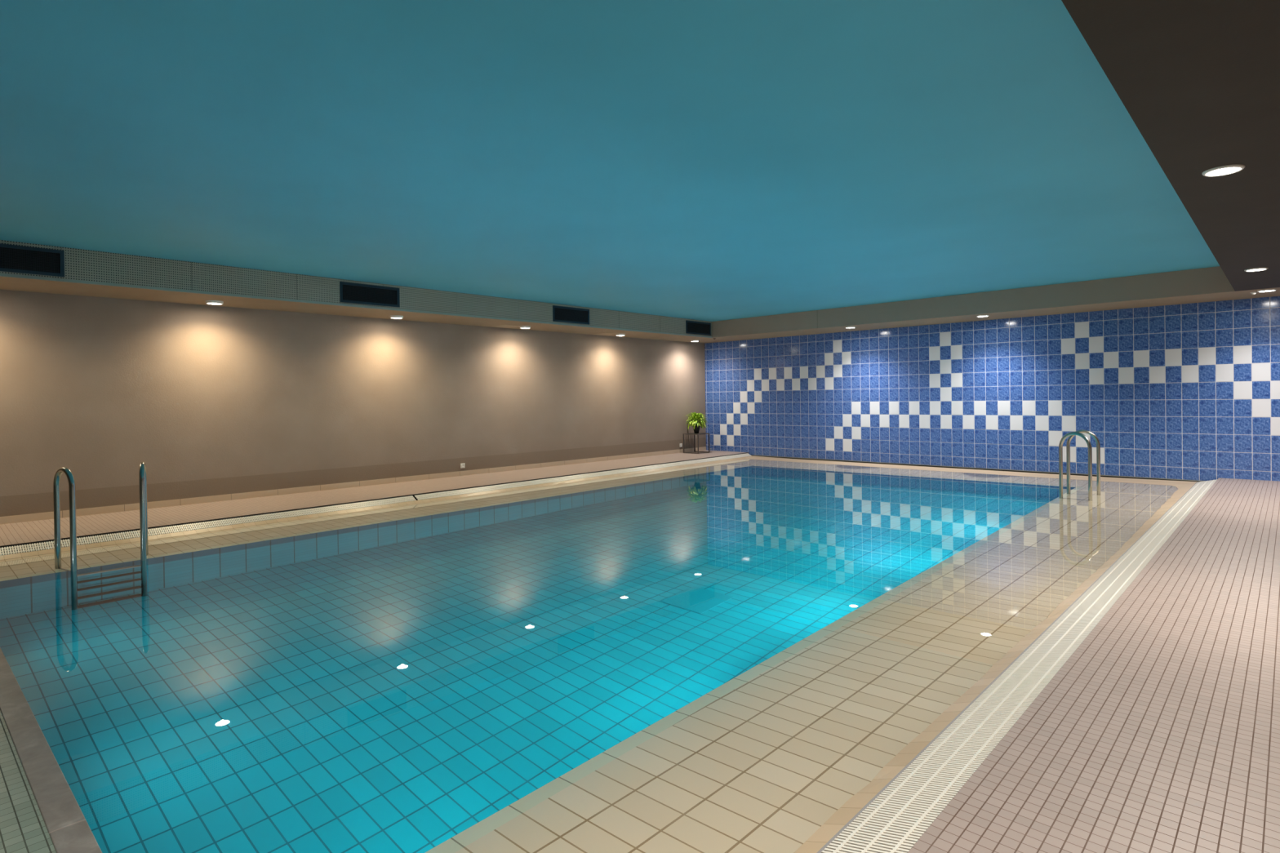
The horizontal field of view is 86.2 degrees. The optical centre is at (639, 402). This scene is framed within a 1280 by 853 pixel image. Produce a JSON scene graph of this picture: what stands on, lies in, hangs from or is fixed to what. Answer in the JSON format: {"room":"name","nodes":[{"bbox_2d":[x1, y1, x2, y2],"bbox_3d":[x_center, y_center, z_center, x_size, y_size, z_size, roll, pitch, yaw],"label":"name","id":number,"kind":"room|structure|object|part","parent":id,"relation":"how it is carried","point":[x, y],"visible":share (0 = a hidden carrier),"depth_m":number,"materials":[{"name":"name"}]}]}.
{"room":"indoor swimming pool","nodes":[
{"label":"indoor swimming pool","id":0,"kind":"room"},
{"bbox_2d":[0,289,706,516],"bbox_3d":[-3.940,-0.045,10.604,0.200,3.375,15.702,0,1,44],"label":"wall","id":1,"kind":"structure","parent":0,"point":[213,400],"depth_m":9.47,"materials":[{"name":"beige paint"}]},
{"bbox_2d":[0,243,64,276],"bbox_3d":[-6.115,-1.402,6.636,0.012,0.266,0.820,0,1,44],"label":"air vent","id":2,"kind":"object","parent":1,"relation":"attached to","point":[13,258],"visible":1,"depth_m":6.76,"materials":[{"name":"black metal"}]},
{"bbox_2d":[205,300,223,305],"bbox_3d":[-5.246,-1.236,8.437,0.190,0.036,0.190,0,1,44],"label":"recessed light","id":3,"kind":"object","parent":1,"relation":"attached to","point":[208,302],"visible":1,"depth_m":8.38,"materials":[{"name":"white plastic"}]},
{"bbox_2d":[0,446,706,524],"bbox_3d":[-3.780,1.200,10.612,0.008,0.080,15.497,0,1,44],"label":"ledge","id":4,"kind":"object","parent":1,"relation":"attached to","point":[107,509],"depth_m":9.59,"materials":[{"name":"beige tile"}]},
{"bbox_2d":[0,273,712,337],"bbox_3d":[-3.423,-1.295,9.463,0.010,0.028,14.402,0,1,44],"label":"trim","id":5,"kind":"structure","parent":1,"relation":"attached to","point":[1,274],"depth_m":8.50,"materials":[{"name":"grey"}]},
{"bbox_2d":[0,240,738,343],"bbox_3d":[-3.434,-1.464,10.226,1.067,0.344,15.498,0,1,44],"label":"ceiling soffit","id":6,"kind":"structure","parent":1,"relation":"attached to","point":[81,264],"depth_m":8.57,"materials":[{"name":"paint"}]},
{"bbox_2d":[339,281,399,306],"bbox_3d":[-3.635,-1.457,9.235,0.012,0.266,0.820,0,1,44],"label":"air vent","id":7,"kind":"object","parent":1,"relation":"attached to","point":[349,292],"visible":1,"depth_m":9.22,"materials":[{"name":"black metal"}]},
{"bbox_2d":[390,315,403,319],"bbox_3d":[-3.610,-1.272,10.152,0.190,0.036,0.190,0,1,44],"label":"recessed light","id":8,"kind":"object","parent":1,"relation":"attached to","point":[395,317],"visible":1,"depth_m":10.09,"materials":[{"name":"white plastic"}]},
{"bbox_2d":[460,462,465,468],"bbox_3d":[-2.966,1.054,11.459,0.017,0.080,0.080,0,1,44],"label":"wall socket","id":9,"kind":"object","parent":1,"relation":"attached to","point":[462,465],"visible":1,"depth_m":11.45,"materials":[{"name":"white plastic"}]},
{"bbox_2d":[491,324,521,328],"bbox_3d":[-2.294,-1.319,11.763,0.400,0.005,0.390,0,1,44],"label":"ceiling access panel","id":10,"kind":"object","parent":1,"relation":"attached to","point":[503,325],"visible":1,"depth_m":11.74,"materials":[{"name":"beige paint"}]},
{"bbox_2d":[520,325,530,328],"bbox_3d":[-1.988,-1.308,11.851,0.190,0.036,0.190,0,1,44],"label":"recessed light","id":11,"kind":"object","parent":1,"relation":"attached to","point":[522,326],"visible":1,"depth_m":11.78,"materials":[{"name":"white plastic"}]},
{"bbox_2d":[552,305,589,324],"bbox_3d":[-1.179,-1.511,11.808,0.012,0.266,0.820,0,1,44],"label":"air vent","id":12,"kind":"object","parent":1,"relation":"attached to","point":[560,313],"visible":1,"depth_m":11.79,"materials":[{"name":"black metal"}]},
{"bbox_2d":[555,307,587,322],"bbox_3d":[-1.180,-1.511,11.809,0.005,0.202,0.756,0,1,44],"label":"grille","id":13,"kind":"object","parent":12,"relation":"attached to","point":[562,314],"depth_m":11.80,"materials":[{"name":"black metal"}]},
{"bbox_2d":[591,332,617,335],"bbox_3d":[-0.675,-1.355,13.459,0.400,0.005,0.420,0,1,44],"label":"ceiling access panel","id":14,"kind":"object","parent":1,"relation":"attached to","point":[603,333],"visible":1,"depth_m":13.47,"materials":[{"name":"beige paint"}]},
{"bbox_2d":[615,333,625,336],"bbox_3d":[-0.387,-1.344,13.530,0.190,0.036,0.190,0,1,44],"label":"recessed light","id":15,"kind":"object","parent":1,"relation":"attached to","point":[616,335],"visible":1,"depth_m":13.47,"materials":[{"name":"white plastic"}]},
{"bbox_2d":[690,339,699,342],"bbox_3d":[1.221,-1.380,15.215,0.190,0.036,0.190,0,1,44],"label":"recessed light","id":16,"kind":"object","parent":1,"relation":"attached to","point":[691,340],"visible":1,"depth_m":15.15,"materials":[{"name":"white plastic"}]},
{"bbox_2d":[685,320,711,335],"bbox_3d":[1.230,-1.565,14.333,0.012,0.266,0.820,0,1,44],"label":"air vent","id":17,"kind":"object","parent":1,"relation":"attached to","point":[691,326],"visible":1,"depth_m":14.33,"materials":[{"name":"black metal"}]},
{"bbox_2d":[687,322,710,333],"bbox_3d":[1.229,-1.565,14.333,0.005,0.202,0.756,0,1,44],"label":"grille","id":18,"kind":"object","parent":17,"relation":"attached to","point":[692,327],"depth_m":14.33,"materials":[{"name":"black metal"}]},
{"bbox_2d":[0,0,1219,321],"bbox_3d":[0.676,-1.740,6.301,12.837,0.150,15.900,0,1,44],"label":"ceiling","id":19,"kind":"structure","parent":0,"point":[703,160],"depth_m":4.35,"materials":[{"name":"teal paint"}]},
{"bbox_2d":[1061,0,1279,291],"bbox_3d":[3.749,-1.507,2.612,2.900,0.344,14.400,0,1,44],"label":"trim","id":20,"kind":"structure","parent":19,"relation":"attached to","point":[1198,80],"depth_m":2.97,"materials":[{"name":"paint"}]},
{"bbox_2d":[1201,164,1244,176],"bbox_3d":[3.353,-1.334,3.934,0.190,0.014,0.190,0,1,44],"label":"recessed light","id":21,"kind":"object","parent":20,"relation":"attached to","point":[1227,169],"visible":1,"depth_m":3.92,"materials":[{"name":"white plastic"}]},
{"bbox_2d":[1244,267,1268,271],"bbox_3d":[6.494,-1.403,7.212,0.190,0.014,0.190,0,1,44],"label":"recessed light","id":22,"kind":"object","parent":20,"relation":"attached to","point":[1254,269],"visible":1,"depth_m":7.19,"materials":[{"name":"white plastic"}]},
{"bbox_2d":[0,449,1279,852],"bbox_3d":[0.719,1.289,6.324,12.437,0.160,15.500,0,1,44],"label":"floor","id":23,"kind":"structure","parent":0,"point":[1160,732],"depth_m":2.69,"materials":[{"name":"tile"}]},
{"bbox_2d":[0,453,1197,852],"bbox_3d":[1.022,1.897,7.974,8.193,1.386,12.708,0,1,44],"label":"swimming pool","id":24,"kind":"object","parent":23,"relation":"in","point":[68,828],"depth_m":3.34,"materials":[{"name":"tile"}]},
{"bbox_2d":[53,462,148,571],"bbox_3d":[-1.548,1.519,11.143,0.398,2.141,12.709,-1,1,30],"label":"pool ladder","id":25,"kind":"object","parent":24,"relation":"attached to","point":[142,471],"visible":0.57,"depth_m":5.75,"materials":[{"name":"silver metal"}]},
{"bbox_3d":[-4.784,1.606,5.709,0.301,2.141,0.043,-1,0,27],"label":"handrail","id":26,"kind":"part","parent":25,"relation":"part of","materials":[{"name":"silver metal"}]},
{"bbox_3d":[-4.421,1.598,6.112,0.043,2.141,0.301,-1,1,-33],"label":"handrail","id":27,"kind":"part","parent":25,"relation":"part of","materials":[{"name":"silver metal"}]},
{"bbox_3d":[-4.526,1.318,7.551,0.103,0.065,4.448,0,1,42],"label":"overflow grate","id":28,"kind":"part","parent":24,"relation":"part of","materials":[{"name":"beige plastic"}]},
{"bbox_3d":[-0.281,1.222,12.256,0.103,0.065,8.163,0,1,42],"label":"overflow grate","id":29,"kind":"part","parent":24,"relation":"part of","materials":[{"name":"beige plastic"}]},
{"bbox_2d":[0,458,1177,852],"bbox_3d":[0.833,1.293,7.919,7.624,0.001,12.195,0,1,44],"label":"pool water","id":30,"kind":"object","parent":24,"relation":"in","point":[719,657],"visible":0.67,"depth_m":3.69,"materials":[{"name":"teal liquid"}]},
{"bbox_2d":[821,479,1217,852],"bbox_3d":[3.684,1.221,5.146,0.218,0.065,12.892,0,1,44],"label":"grate","id":31,"kind":"object","parent":24,"relation":"in","point":[897,819],"visible":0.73,"depth_m":2.71,"materials":[{"name":"white plastic"}]},
{"bbox_2d":[683,432,709,453],"bbox_3d":[1.273,0.911,15.470,0.440,0.440,0.410,0,1,44],"label":"side table","id":32,"kind":"object","parent":23,"relation":"on","point":[691,433],"visible":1,"depth_m":15.45,"materials":[{"name":"brown metal"}]},
{"bbox_3d":[1.256,0.918,15.756,0.020,0.422,0.020,0,1,44],"label":"leg","id":33,"kind":"part","parent":32,"relation":"part of","materials":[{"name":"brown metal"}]},
{"bbox_2d":[685,412,708,433],"bbox_3d":[1.269,0.450,15.489,0.509,0.482,0.563,0,1,44],"label":"potted plant","id":34,"kind":"object","parent":32,"relation":"on","point":[694,417],"visible":1,"depth_m":15.41,"materials":[{"name":"green plant"}]},
{"bbox_3d":[1.279,0.605,15.479,0.176,0.172,0.176,0,1,44],"label":"pot","id":35,"kind":"part","parent":34,"relation":"part of","materials":[{"name":"black ceramic"}]},
{"bbox_3d":[1.290,0.922,15.184,0.020,0.422,0.020,0,1,44],"label":"leg","id":36,"kind":"part","parent":32,"relation":"part of","materials":[{"name":"brown metal"}]},
{"bbox_2d":[704,296,1279,481],"bbox_3d":[6.085,-0.173,11.884,12.539,2.632,0.003,0,1,44],"label":"wall","id":37,"kind":"structure","parent":0,"point":[1184,391],"depth_m":11.48,"materials":[{"name":"blue tile"}]},
{"bbox_2d":[752,455,1198,481],"bbox_3d":[5.247,1.202,12.653,8.378,0.090,0.091,0,1,44],"label":"trim","id":38,"kind":"structure","parent":37,"relation":"attached to","point":[753,455],"depth_m":11.99,"materials":[{"name":"beige tile"}]},
{"bbox_2d":[751,454,1204,481],"bbox_3d":[5.370,1.154,12.594,8.079,0.012,0.006,0,1,44],"label":"trim","id":39,"kind":"structure","parent":37,"relation":"attached to","point":[751,455],"depth_m":11.86,"materials":[{"name":"grey tile"}]},
{"bbox_2d":[976,315,989,317],"bbox_3d":[5.626,-1.422,11.233,0.190,0.014,0.190,0,1,44],"label":"recessed light","id":40,"kind":"object","parent":37,"relation":"attached to","point":[980,316],"visible":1,"depth_m":11.20,"materials":[{"name":"white plastic"}]},
{"bbox_2d":[711,266,1279,340],"bbox_3d":[6.034,-1.605,11.142,11.370,0.344,1.098,0,1,44],"label":"ceiling soffit","id":41,"kind":"structure","parent":37,"relation":"attached to","point":[1210,284],"depth_m":10.76,"materials":[{"name":"paint"}]},
{"bbox_2d":[1257,288,1276,292],"bbox_3d":[8.041,-1.437,8.776,0.190,0.014,0.190,0,1,44],"label":"recessed light","id":42,"kind":"object","parent":37,"relation":"attached to","point":[1268,290],"visible":1,"depth_m":8.75,"materials":[{"name":"white plastic"}]}
]}

